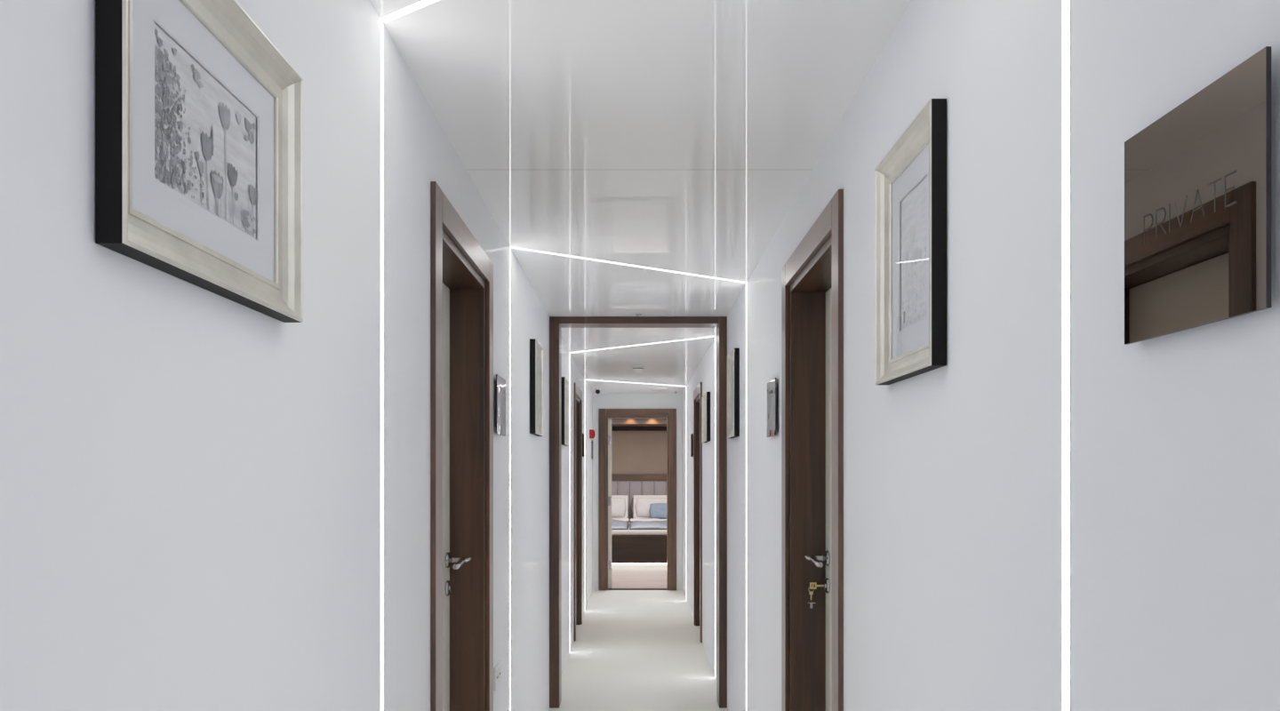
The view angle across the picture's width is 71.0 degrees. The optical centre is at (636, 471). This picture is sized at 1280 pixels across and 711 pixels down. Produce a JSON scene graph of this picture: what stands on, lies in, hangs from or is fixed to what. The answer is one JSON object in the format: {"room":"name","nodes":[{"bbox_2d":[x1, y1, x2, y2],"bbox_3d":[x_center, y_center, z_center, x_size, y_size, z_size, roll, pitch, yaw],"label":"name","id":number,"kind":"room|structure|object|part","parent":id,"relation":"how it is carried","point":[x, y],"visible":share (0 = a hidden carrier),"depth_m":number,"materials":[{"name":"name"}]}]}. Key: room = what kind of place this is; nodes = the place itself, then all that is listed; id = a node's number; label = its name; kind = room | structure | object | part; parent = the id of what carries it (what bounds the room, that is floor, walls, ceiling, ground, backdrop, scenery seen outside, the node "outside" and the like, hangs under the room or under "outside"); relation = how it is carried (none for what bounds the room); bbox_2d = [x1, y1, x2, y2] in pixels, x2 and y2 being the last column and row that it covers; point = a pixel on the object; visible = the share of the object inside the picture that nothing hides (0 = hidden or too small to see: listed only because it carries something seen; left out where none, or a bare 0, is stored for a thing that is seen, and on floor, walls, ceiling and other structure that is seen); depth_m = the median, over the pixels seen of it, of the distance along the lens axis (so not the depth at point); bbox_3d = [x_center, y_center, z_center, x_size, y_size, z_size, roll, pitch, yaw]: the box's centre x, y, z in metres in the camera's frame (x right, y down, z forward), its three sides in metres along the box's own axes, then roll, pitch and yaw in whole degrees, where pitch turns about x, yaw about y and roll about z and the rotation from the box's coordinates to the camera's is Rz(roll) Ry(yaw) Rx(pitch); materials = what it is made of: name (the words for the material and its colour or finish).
{"room":"hotel corridor","nodes":[
{"label":"hotel corridor","id":0,"kind":"room"},
{"bbox_2d":[0,0,592,710],"bbox_3d":[-0.640,0.245,4.200,0.240,2.326,12.800,0,0,0],"label":"wall","id":1,"kind":"structure","parent":0,"point":[190,474],"depth_m":1.21,"materials":[{"name":"white paint"}]},
{"bbox_2d":[95,0,303,322],"bbox_3d":[-0.504,-0.397,1.089,0.030,0.358,0.459,0,0,0],"label":"framed picture","id":2,"kind":"object","parent":1,"relation":"attached to","point":[176,192],"visible":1,"depth_m":1.06,"materials":[{"name":"silver wood"},{"name":"black lacquer"},{"name":"paper"}]},
{"bbox_2d":[154,22,256,239],"bbox_3d":[-0.516,-0.397,1.089,0.001,0.169,0.263,0,0,0],"label":"print","id":3,"kind":"object","parent":2,"relation":"attached to","point":[205,138],"depth_m":1.07,"materials":[{"name":"paper"}]},
{"bbox_2d":[380,21,383,710],"bbox_3d":[-0.519,0.247,1.828,0.001,2.318,0.021,0,0,0],"label":"light strip","id":4,"kind":"object","parent":1,"relation":"attached to","point":[381,24],"visible":1,"depth_m":1.83,"materials":[{"name":"white plastic"}]},
{"bbox_2d":[430,181,493,710],"bbox_3d":[-0.613,0.339,2.713,0.214,2.137,0.907,0,0,0],"label":"door","id":5,"kind":"structure","parent":1,"relation":"in","point":[461,273],"depth_m":3.06,"materials":[{"name":"brown wood"}]},
{"bbox_3d":[-0.513,0.339,2.300,0.014,2.137,0.080,0,0,0],"label":"casing post","id":6,"kind":"part","parent":5,"relation":"part of","materials":[{"name":"brown wood"}]},
{"bbox_3d":[-0.595,0.298,2.959,0.085,0.053,0.144,0,0,0],"label":"handle","id":7,"kind":"part","parent":5,"relation":"part of","materials":[{"name":"silver metal"}]},
{"bbox_3d":[-0.620,0.373,3.079,0.200,2.068,0.037,0,0,0],"label":"jamb post","id":8,"kind":"part","parent":5,"relation":"part of","materials":[{"name":"brown wood"}]},
{"bbox_3d":[-0.513,0.339,3.127,0.014,2.137,0.080,0,0,0],"label":"casing post","id":9,"kind":"part","parent":5,"relation":"part of","materials":[{"name":"brown wood"}]},
{"bbox_2d":[493,660,500,690],"bbox_3d":[-0.514,0.755,3.315,0.011,0.084,0.124,0,0,0],"label":"wall socket","id":10,"kind":"object","parent":1,"relation":"attached to","point":[497,668],"visible":1,"depth_m":3.28,"materials":[{"name":"white plastic"}]},
{"bbox_2d":[496,672,498,683],"bbox_3d":[-0.510,0.755,3.286,0.002,0.042,0.042,0,0,0],"label":"outlet","id":11,"kind":"object","parent":10,"relation":"attached to","point":[497,673],"depth_m":3.29,"materials":[{"name":"white plastic"}]},
{"bbox_2d":[494,374,505,436],"bbox_3d":[-0.512,-0.243,3.358,0.015,0.216,0.216,0,0,0],"label":"door sign","id":12,"kind":"object","parent":1,"relation":"attached to","point":[500,382],"visible":1,"depth_m":3.34,"materials":[{"name":"grey metal"}]},
{"bbox_2d":[509,248,510,710],"bbox_3d":[-0.519,0.247,3.675,0.001,2.318,0.021,0,0,0],"label":"light strip","id":13,"kind":"object","parent":1,"relation":"attached to","point":[509,248],"visible":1,"depth_m":3.67,"materials":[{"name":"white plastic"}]},
{"bbox_2d":[529,338,543,436],"bbox_3d":[-0.504,-0.411,4.534,0.030,0.459,0.358,0,0,0],"label":"framed picture","id":14,"kind":"object","parent":1,"relation":"attached to","point":[536,350],"visible":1,"depth_m":4.55,"materials":[{"name":"black"}]},
{"bbox_3d":[-0.502,-0.411,4.534,0.027,0.459,0.358,0,0,0],"label":"frame moulding","id":15,"kind":"part","parent":14,"relation":"part of","materials":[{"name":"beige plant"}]},
{"bbox_2d":[561,376,568,446],"bbox_3d":[-0.504,-0.411,6.299,0.030,0.459,0.358,0,0,0],"label":"framed picture","id":16,"kind":"object","parent":1,"relation":"attached to","point":[564,382],"visible":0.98,"depth_m":6.12,"materials":[{"name":"silver"}]},
{"bbox_3d":[-0.502,-0.411,6.299,0.027,0.459,0.358,0,0,0],"label":"frame moulding","id":17,"kind":"part","parent":16,"relation":"part of","materials":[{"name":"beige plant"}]},
{"bbox_2d":[574,383,582,641],"bbox_3d":[-0.613,0.339,7.864,0.214,2.137,0.907,0,0,0],"label":"door","id":18,"kind":"structure","parent":1,"relation":"in","point":[578,394],"depth_m":8.21,"materials":[{"name":"brown wood"}]},
{"bbox_3d":[-0.513,0.339,7.450,0.014,2.137,0.080,0,0,0],"label":"casing post","id":19,"kind":"part","parent":18,"relation":"part of","materials":[{"name":"brown wood"}]},
{"bbox_3d":[-0.620,0.373,8.229,0.200,2.068,0.037,0,0,0],"label":"jamb post","id":20,"kind":"part","parent":18,"relation":"part of","materials":[{"name":"brown wood"}]},
{"bbox_3d":[-0.513,0.339,8.277,0.014,2.137,0.080,0,0,0],"label":"casing post","id":21,"kind":"part","parent":18,"relation":"part of","materials":[{"name":"brown wood"}]},
{"bbox_2d":[582,433,583,456],"bbox_3d":[-0.512,-0.243,8.478,0.015,0.216,0.216,0,0,0],"label":"door sign","id":22,"kind":"object","parent":1,"relation":"attached to","point":[582,434],"visible":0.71,"depth_m":8.45,"materials":[{"name":"grey metal"}]},
{"bbox_2d":[589,429,595,438],"bbox_3d":[-0.487,-0.403,9.780,0.066,0.094,0.090,0,0,0],"label":"alarm box","id":23,"kind":"object","parent":1,"relation":"attached to","point":[592,434],"visible":1,"depth_m":9.74,"materials":[{"name":"red plastic"}]},
{"bbox_2d":[591,440,593,459],"bbox_3d":[-0.512,-0.243,10.358,0.015,0.216,0.216,0,0,0],"label":"door sign","id":24,"kind":"object","parent":1,"relation":"attached to","point":[592,442],"visible":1,"depth_m":10.27,"materials":[{"name":"grey metal"}]},
{"bbox_3d":[-0.507,-0.243,10.358,0.004,0.216,0.216,0,0,0],"label":"plate","id":25,"kind":"part","parent":24,"relation":"part of","materials":[{"name":"grey metal"}]},
{"bbox_2d":[592,393,681,590],"bbox_3d":[0.000,0.208,10.660,4.400,2.400,0.120,0,0,0],"label":"wall","id":26,"kind":"structure","parent":0,"point":[600,401],"depth_m":10.60,"materials":[{"name":"paint"}]},
{"bbox_2d":[598,408,676,590],"bbox_3d":[0.009,0.336,10.991,0.918,2.142,0.811,0,0,0],"label":"door","id":27,"kind":"structure","parent":26,"relation":"in","point":[605,416],"depth_m":10.58,"materials":[{"name":"brown wood"}]},
{"bbox_3d":[-0.408,0.336,10.592,0.083,2.142,0.015,0,0,0],"label":"casing post","id":28,"kind":"part","parent":27,"relation":"part of","materials":[{"name":"brown wood"}]},
{"bbox_3d":[-0.360,0.372,10.665,0.036,2.070,0.130,0,0,0],"label":"jamb post","id":29,"kind":"part","parent":27,"relation":"part of","materials":[{"name":"brown wood"}]},
{"bbox_3d":[0.378,0.372,10.665,0.036,2.070,0.130,0,0,0],"label":"jamb post","id":30,"kind":"part","parent":27,"relation":"part of","materials":[{"name":"brown wood"}]},
{"bbox_3d":[0.426,0.336,10.592,0.083,2.142,0.015,0,0,0],"label":"casing post","id":31,"kind":"part","parent":27,"relation":"part of","materials":[{"name":"brown wood"}]},
{"bbox_2d":[548,567,727,710],"bbox_3d":[0.000,1.458,6.500,4.400,0.100,17.600,0,0,0],"label":"floor","id":32,"kind":"structure","parent":0,"point":[632,650],"depth_m":6.89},
{"bbox_2d":[611,473,666,567],"bbox_3d":[-0.118,0.730,14.095,2.500,1.356,2.190,0,0,0],"label":"bed","id":33,"kind":"object","parent":32,"relation":"on","point":[629,548],"visible":0.29,"depth_m":13.02,"materials":[{"name":"brown wood"}]},
{"bbox_2d":[611,495,627,519],"bbox_3d":[-0.500,0.599,14.694,0.710,0.405,0.179,0,0,0],"label":"pillow","id":34,"kind":"object","parent":33,"relation":"on","point":[619,502],"visible":0.33,"depth_m":14.65,"materials":[{"name":"white fabric"}]},
{"bbox_2d":[611,518,629,529],"bbox_3d":[-0.551,0.798,13.735,0.858,0.099,1.410,0,0,0],"label":"duvet","id":35,"kind":"object","parent":33,"relation":"on","point":[616,524],"visible":0.36,"depth_m":13.23,"materials":[{"name":"white fabric"}]},
{"bbox_3d":[-0.118,0.747,15.145,2.500,1.162,0.090,0,0,0],"label":"headboard","id":36,"kind":"part","parent":33,"relation":"part of","materials":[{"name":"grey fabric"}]},
{"bbox_2d":[630,497,633,518],"bbox_3d":[0.270,0.616,14.894,0.752,0.375,0.172,0,0,2],"label":"pillow","id":37,"kind":"object","parent":33,"relation":"on","point":[632,502],"visible":0.05,"depth_m":14.88,"materials":[{"name":"grey fabric"}]},
{"bbox_3d":[-0.118,0.893,14.000,1.720,0.090,1.960,0,0,0],"label":"mattress","id":38,"kind":"part","parent":33,"relation":"part of","materials":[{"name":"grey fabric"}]},
{"bbox_3d":[-0.118,0.108,15.135,2.500,0.112,0.110,0,0,0],"label":"headboard rail","id":39,"kind":"part","parent":33,"relation":"part of","materials":[{"name":"brown wood"}]},
{"bbox_2d":[629,518,666,529],"bbox_3d":[0.313,0.801,13.735,0.854,0.093,1.410,0,0,0],"label":"duvet","id":40,"kind":"object","parent":33,"relation":"on","point":[652,524],"visible":0.66,"depth_m":13.16,"materials":[{"name":"white fabric"}]},
{"bbox_2d":[633,495,666,519],"bbox_3d":[0.300,0.599,14.694,0.714,0.405,0.179,0,0,3],"label":"pillow","id":41,"kind":"object","parent":33,"relation":"on","point":[642,503],"visible":0.45,"depth_m":14.65,"materials":[{"name":"white fabric"}]},
{"bbox_2d":[648,503,666,519],"bbox_3d":[0.440,0.649,14.498,0.480,0.256,0.133,0,0,2],"label":"cushion","id":42,"kind":"object","parent":33,"relation":"on","point":[657,510],"visible":0.57,"depth_m":14.45,"materials":[{"name":"blue fabric"}]},
{"bbox_2d":[611,431,666,473],"bbox_3d":[0.000,0.245,15.250,4.000,2.326,0.100,0,0,0],"label":"wall","id":43,"kind":"structure","parent":0,"point":[632,452],"depth_m":15.20,"materials":[{"name":"beige paint"}]},
{"bbox_2d":[611,418,666,426],"bbox_3d":[0.000,-0.831,14.700,3.980,0.172,1.000,0,0,0],"label":"ceiling","id":44,"kind":"structure","parent":43,"relation":"attached to","point":[615,422],"depth_m":14.20,"materials":[{"name":"brown wood"}]},
{"bbox_2d":[611,426,666,431],"bbox_3d":[0.000,-0.712,15.140,3.980,0.064,0.120,0,0,0],"label":"trim","id":45,"kind":"structure","parent":43,"relation":"attached to","point":[613,428],"depth_m":15.08,"materials":[{"name":"brown wood"}]},
{"bbox_2d":[369,0,911,393],"bbox_3d":[0.007,-0.968,4.210,1.655,0.100,13.020,0,0,0],"label":"ceiling","id":46,"kind":"structure","parent":0,"point":[673,135],"depth_m":2.42,"materials":[{"name":"white paint"}]},
{"bbox_2d":[379,0,439,22],"bbox_3d":[0.007,-0.917,1.472,1.260,0.001,0.022,0,0,34],"label":"light strip","id":47,"kind":"object","parent":46,"relation":"attached to","point":[420,4],"visible":1,"depth_m":1.79,"materials":[{"name":"white plastic"}]},
{"bbox_2d":[594,387,600,393],"bbox_3d":[-0.430,-0.884,9.900,0.072,0.067,0.072,0,0,0],"label":"security camera","id":48,"kind":"object","parent":46,"relation":"attached to","point":[597,389],"visible":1,"depth_m":9.88,"materials":[{"name":"white plastic"}]},
{"bbox_2d":[510,246,746,282],"bbox_3d":[0.007,-0.917,4.024,1.253,0.001,0.021,0,0,-34],"label":"light strip","id":49,"kind":"object","parent":46,"relation":"attached to","point":[512,246],"visible":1,"depth_m":3.98,"materials":[{"name":"white plastic"}]},
{"bbox_2d":[588,379,686,386],"bbox_3d":[0.007,-0.917,9.360,1.266,0.001,0.022,0,0,-34],"label":"light strip","id":50,"kind":"object","parent":46,"relation":"attached to","point":[588,380],"visible":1,"depth_m":9.36,"materials":[{"name":"white plastic"}]},
{"bbox_2d":[632,365,644,373],"bbox_3d":[0.012,-0.888,7.860,0.106,0.060,0.106,0,0,0],"label":"smoke detector","id":51,"kind":"object","parent":46,"relation":"attached to","point":[636,369],"visible":1,"depth_m":7.82,"materials":[{"name":"white plastic"}]},
{"bbox_2d":[569,336,714,352],"bbox_3d":[0.007,-0.917,6.535,1.342,0.001,0.022,0,0,39],"label":"light strip","id":52,"kind":"object","parent":46,"relation":"attached to","point":[711,336],"visible":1,"depth_m":6.50,"materials":[{"name":"white plastic"}]},
{"bbox_2d":[651,387,666,390],"bbox_3d":[0.250,-0.913,9.970,0.170,0.009,0.170,0,0,0],"label":"ceiling speaker","id":53,"kind":"object","parent":46,"relation":"attached to","point":[657,388],"visible":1,"depth_m":9.92,"materials":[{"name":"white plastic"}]},
{"bbox_2d":[681,0,1279,710],"bbox_3d":[0.655,0.245,4.200,0.240,2.326,12.800,0,0,0],"label":"wall","id":54,"kind":"structure","parent":0,"point":[953,471],"depth_m":1.23,"materials":[{"name":"white paint"}]},
{"bbox_2d":[549,316,727,708],"bbox_3d":[0.007,0.245,5.410,1.054,2.324,0.160,0,0,0],"label":"door frame","id":55,"kind":"structure","parent":54,"relation":"in","point":[556,324],"depth_m":5.33,"materials":[{"name":"brown wood"}]},
{"bbox_3d":[-0.490,0.245,5.410,0.058,2.324,0.160,0,0,0],"label":"post","id":56,"kind":"part","parent":55,"relation":"part of","materials":[{"name":"brown wood"}]},
{"bbox_3d":[0.512,0.245,5.410,0.046,2.324,0.160,0,0,0],"label":"post","id":57,"kind":"part","parent":55,"relation":"part of","materials":[{"name":"brown wood"}]},
{"bbox_2d":[690,433,693,456],"bbox_3d":[0.527,-0.243,8.518,0.015,0.216,0.216,0,0,0],"label":"door sign","id":58,"kind":"object","parent":54,"relation":"attached to","point":[692,436],"visible":0.85,"depth_m":8.46,"materials":[{"name":"grey"}]},
{"bbox_3d":[0.522,-0.243,8.518,0.004,0.216,0.216,0,0,0],"label":"plate","id":59,"kind":"part","parent":58,"relation":"part of","materials":[{"name":"grey metal"}]},
{"bbox_2d":[693,382,702,642],"bbox_3d":[0.628,0.339,7.803,0.214,2.137,0.907,0,0,0],"label":"door","id":60,"kind":"structure","parent":54,"relation":"in","point":[698,392],"depth_m":8.15,"materials":[{"name":"brown wood"}]},
{"bbox_3d":[0.528,0.339,8.217,0.014,2.137,0.080,0,0,0],"label":"casing post","id":61,"kind":"part","parent":60,"relation":"part of","materials":[{"name":"brown wood"}]},
{"bbox_3d":[0.635,0.373,8.168,0.200,2.068,0.037,0,0,0],"label":"jamb post","id":62,"kind":"part","parent":60,"relation":"part of","materials":[{"name":"brown wood"}]},
{"bbox_3d":[0.528,0.339,7.390,0.014,2.137,0.080,0,0,0],"label":"casing post","id":63,"kind":"part","parent":60,"relation":"part of","materials":[{"name":"brown wood"}]},
{"bbox_2d":[701,392,710,442],"bbox_3d":[0.519,-0.397,6.750,0.030,0.358,0.459,0,0,0],"label":"framed picture","id":64,"kind":"object","parent":54,"relation":"attached to","point":[706,398],"visible":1,"depth_m":6.52,"materials":[{"name":"silver"}]},
{"bbox_3d":[0.517,-0.397,6.750,0.027,0.358,0.459,0,0,0],"label":"frame moulding","id":65,"kind":"part","parent":64,"relation":"part of","materials":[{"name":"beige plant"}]},
{"bbox_2d":[714,336,715,677],"bbox_3d":[0.534,0.247,6.110,0.001,2.318,0.021,0,0,0],"label":"light strip","id":66,"kind":"object","parent":54,"relation":"attached to","point":[715,337],"visible":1,"depth_m":6.12,"materials":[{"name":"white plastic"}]},
{"bbox_2d":[727,348,739,438],"bbox_3d":[0.519,-0.411,4.854,0.030,0.459,0.358,0,0,0],"label":"framed picture","id":67,"kind":"object","parent":54,"relation":"attached to","point":[733,357],"visible":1,"depth_m":4.68,"materials":[{"name":"black"}]},
{"bbox_3d":[0.517,-0.411,4.854,0.027,0.459,0.358,0,0,0],"label":"frame moulding","id":68,"kind":"part","parent":67,"relation":"part of","materials":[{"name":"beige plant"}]},
{"bbox_2d":[745,284,746,710],"bbox_3d":[0.534,0.247,4.372,0.001,2.318,0.021,0,0,0],"label":"light strip","id":69,"kind":"object","parent":54,"relation":"attached to","point":[746,284],"visible":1,"depth_m":4.38,"materials":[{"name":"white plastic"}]},
{"bbox_2d":[767,377,778,437],"bbox_3d":[0.527,-0.243,3.483,0.015,0.216,0.216,0,0,0],"label":"door sign","id":70,"kind":"object","parent":54,"relation":"attached to","point":[772,385],"visible":1,"depth_m":3.46,"materials":[{"name":"grey metal"}]},
{"bbox_2d":[781,189,843,710],"bbox_3d":[0.628,0.339,2.776,0.214,2.137,0.907,0,0,0],"label":"door","id":71,"kind":"structure","parent":54,"relation":"in","point":[812,276],"depth_m":3.12,"materials":[{"name":"brown wood"}]},
{"bbox_3d":[0.528,0.339,3.190,0.014,2.137,0.080,0,0,0],"label":"casing post","id":72,"kind":"part","parent":71,"relation":"part of","materials":[{"name":"brown wood"}]},
{"bbox_3d":[0.635,0.373,3.142,0.200,2.068,0.037,0,0,0],"label":"jamb post","id":73,"kind":"part","parent":71,"relation":"part of","materials":[{"name":"brown wood"}]},
{"bbox_2d":[808,582,823,607],"bbox_3d":[0.612,0.425,3.068,0.056,0.088,0.007,0,0,0],"label":"bunch","id":74,"kind":"object","parent":71,"relation":"attached to","point":[811,583],"visible":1,"depth_m":3.07,"materials":[{"name":"gold metal"}]},
{"bbox_3d":[0.614,0.298,3.022,0.085,0.053,0.144,0,0,0],"label":"handle","id":75,"kind":"part","parent":71,"relation":"part of","materials":[{"name":"silver metal"}]},
{"bbox_3d":[0.528,0.339,2.363,0.014,2.137,0.080,0,0,0],"label":"casing post","id":76,"kind":"part","parent":71,"relation":"part of","materials":[{"name":"brown wood"}]},
{"bbox_2d":[874,98,946,384],"bbox_3d":[0.519,-0.411,1.724,0.030,0.459,0.358,0,0,0],"label":"framed picture","id":77,"kind":"object","parent":54,"relation":"attached to","point":[920,347],"visible":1,"depth_m":1.72,"materials":[{"name":"silver"}]},
{"bbox_2d":[901,176,926,330],"bbox_3d":[0.532,-0.411,1.724,0.001,0.262,0.169,0,0,0],"label":"print","id":78,"kind":"object","parent":77,"relation":"attached to","point":[914,205],"depth_m":1.72,"materials":[{"name":"paper"}]},
{"bbox_2d":[1062,0,1071,710],"bbox_3d":[0.534,0.247,1.117,0.001,2.318,0.021,0,0,0],"label":"light strip","id":79,"kind":"object","parent":54,"relation":"attached to","point":[1066,4],"visible":1,"depth_m":1.12,"materials":[{"name":"white plastic"}]},
{"bbox_2d":[1124,46,1271,344],"bbox_3d":[0.527,-0.243,0.850,0.015,0.216,0.216,0,0,0],"label":"door sign","id":80,"kind":"object","parent":54,"relation":"attached to","point":[1197,179],"visible":1,"depth_m":0.82,"materials":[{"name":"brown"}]}
]}

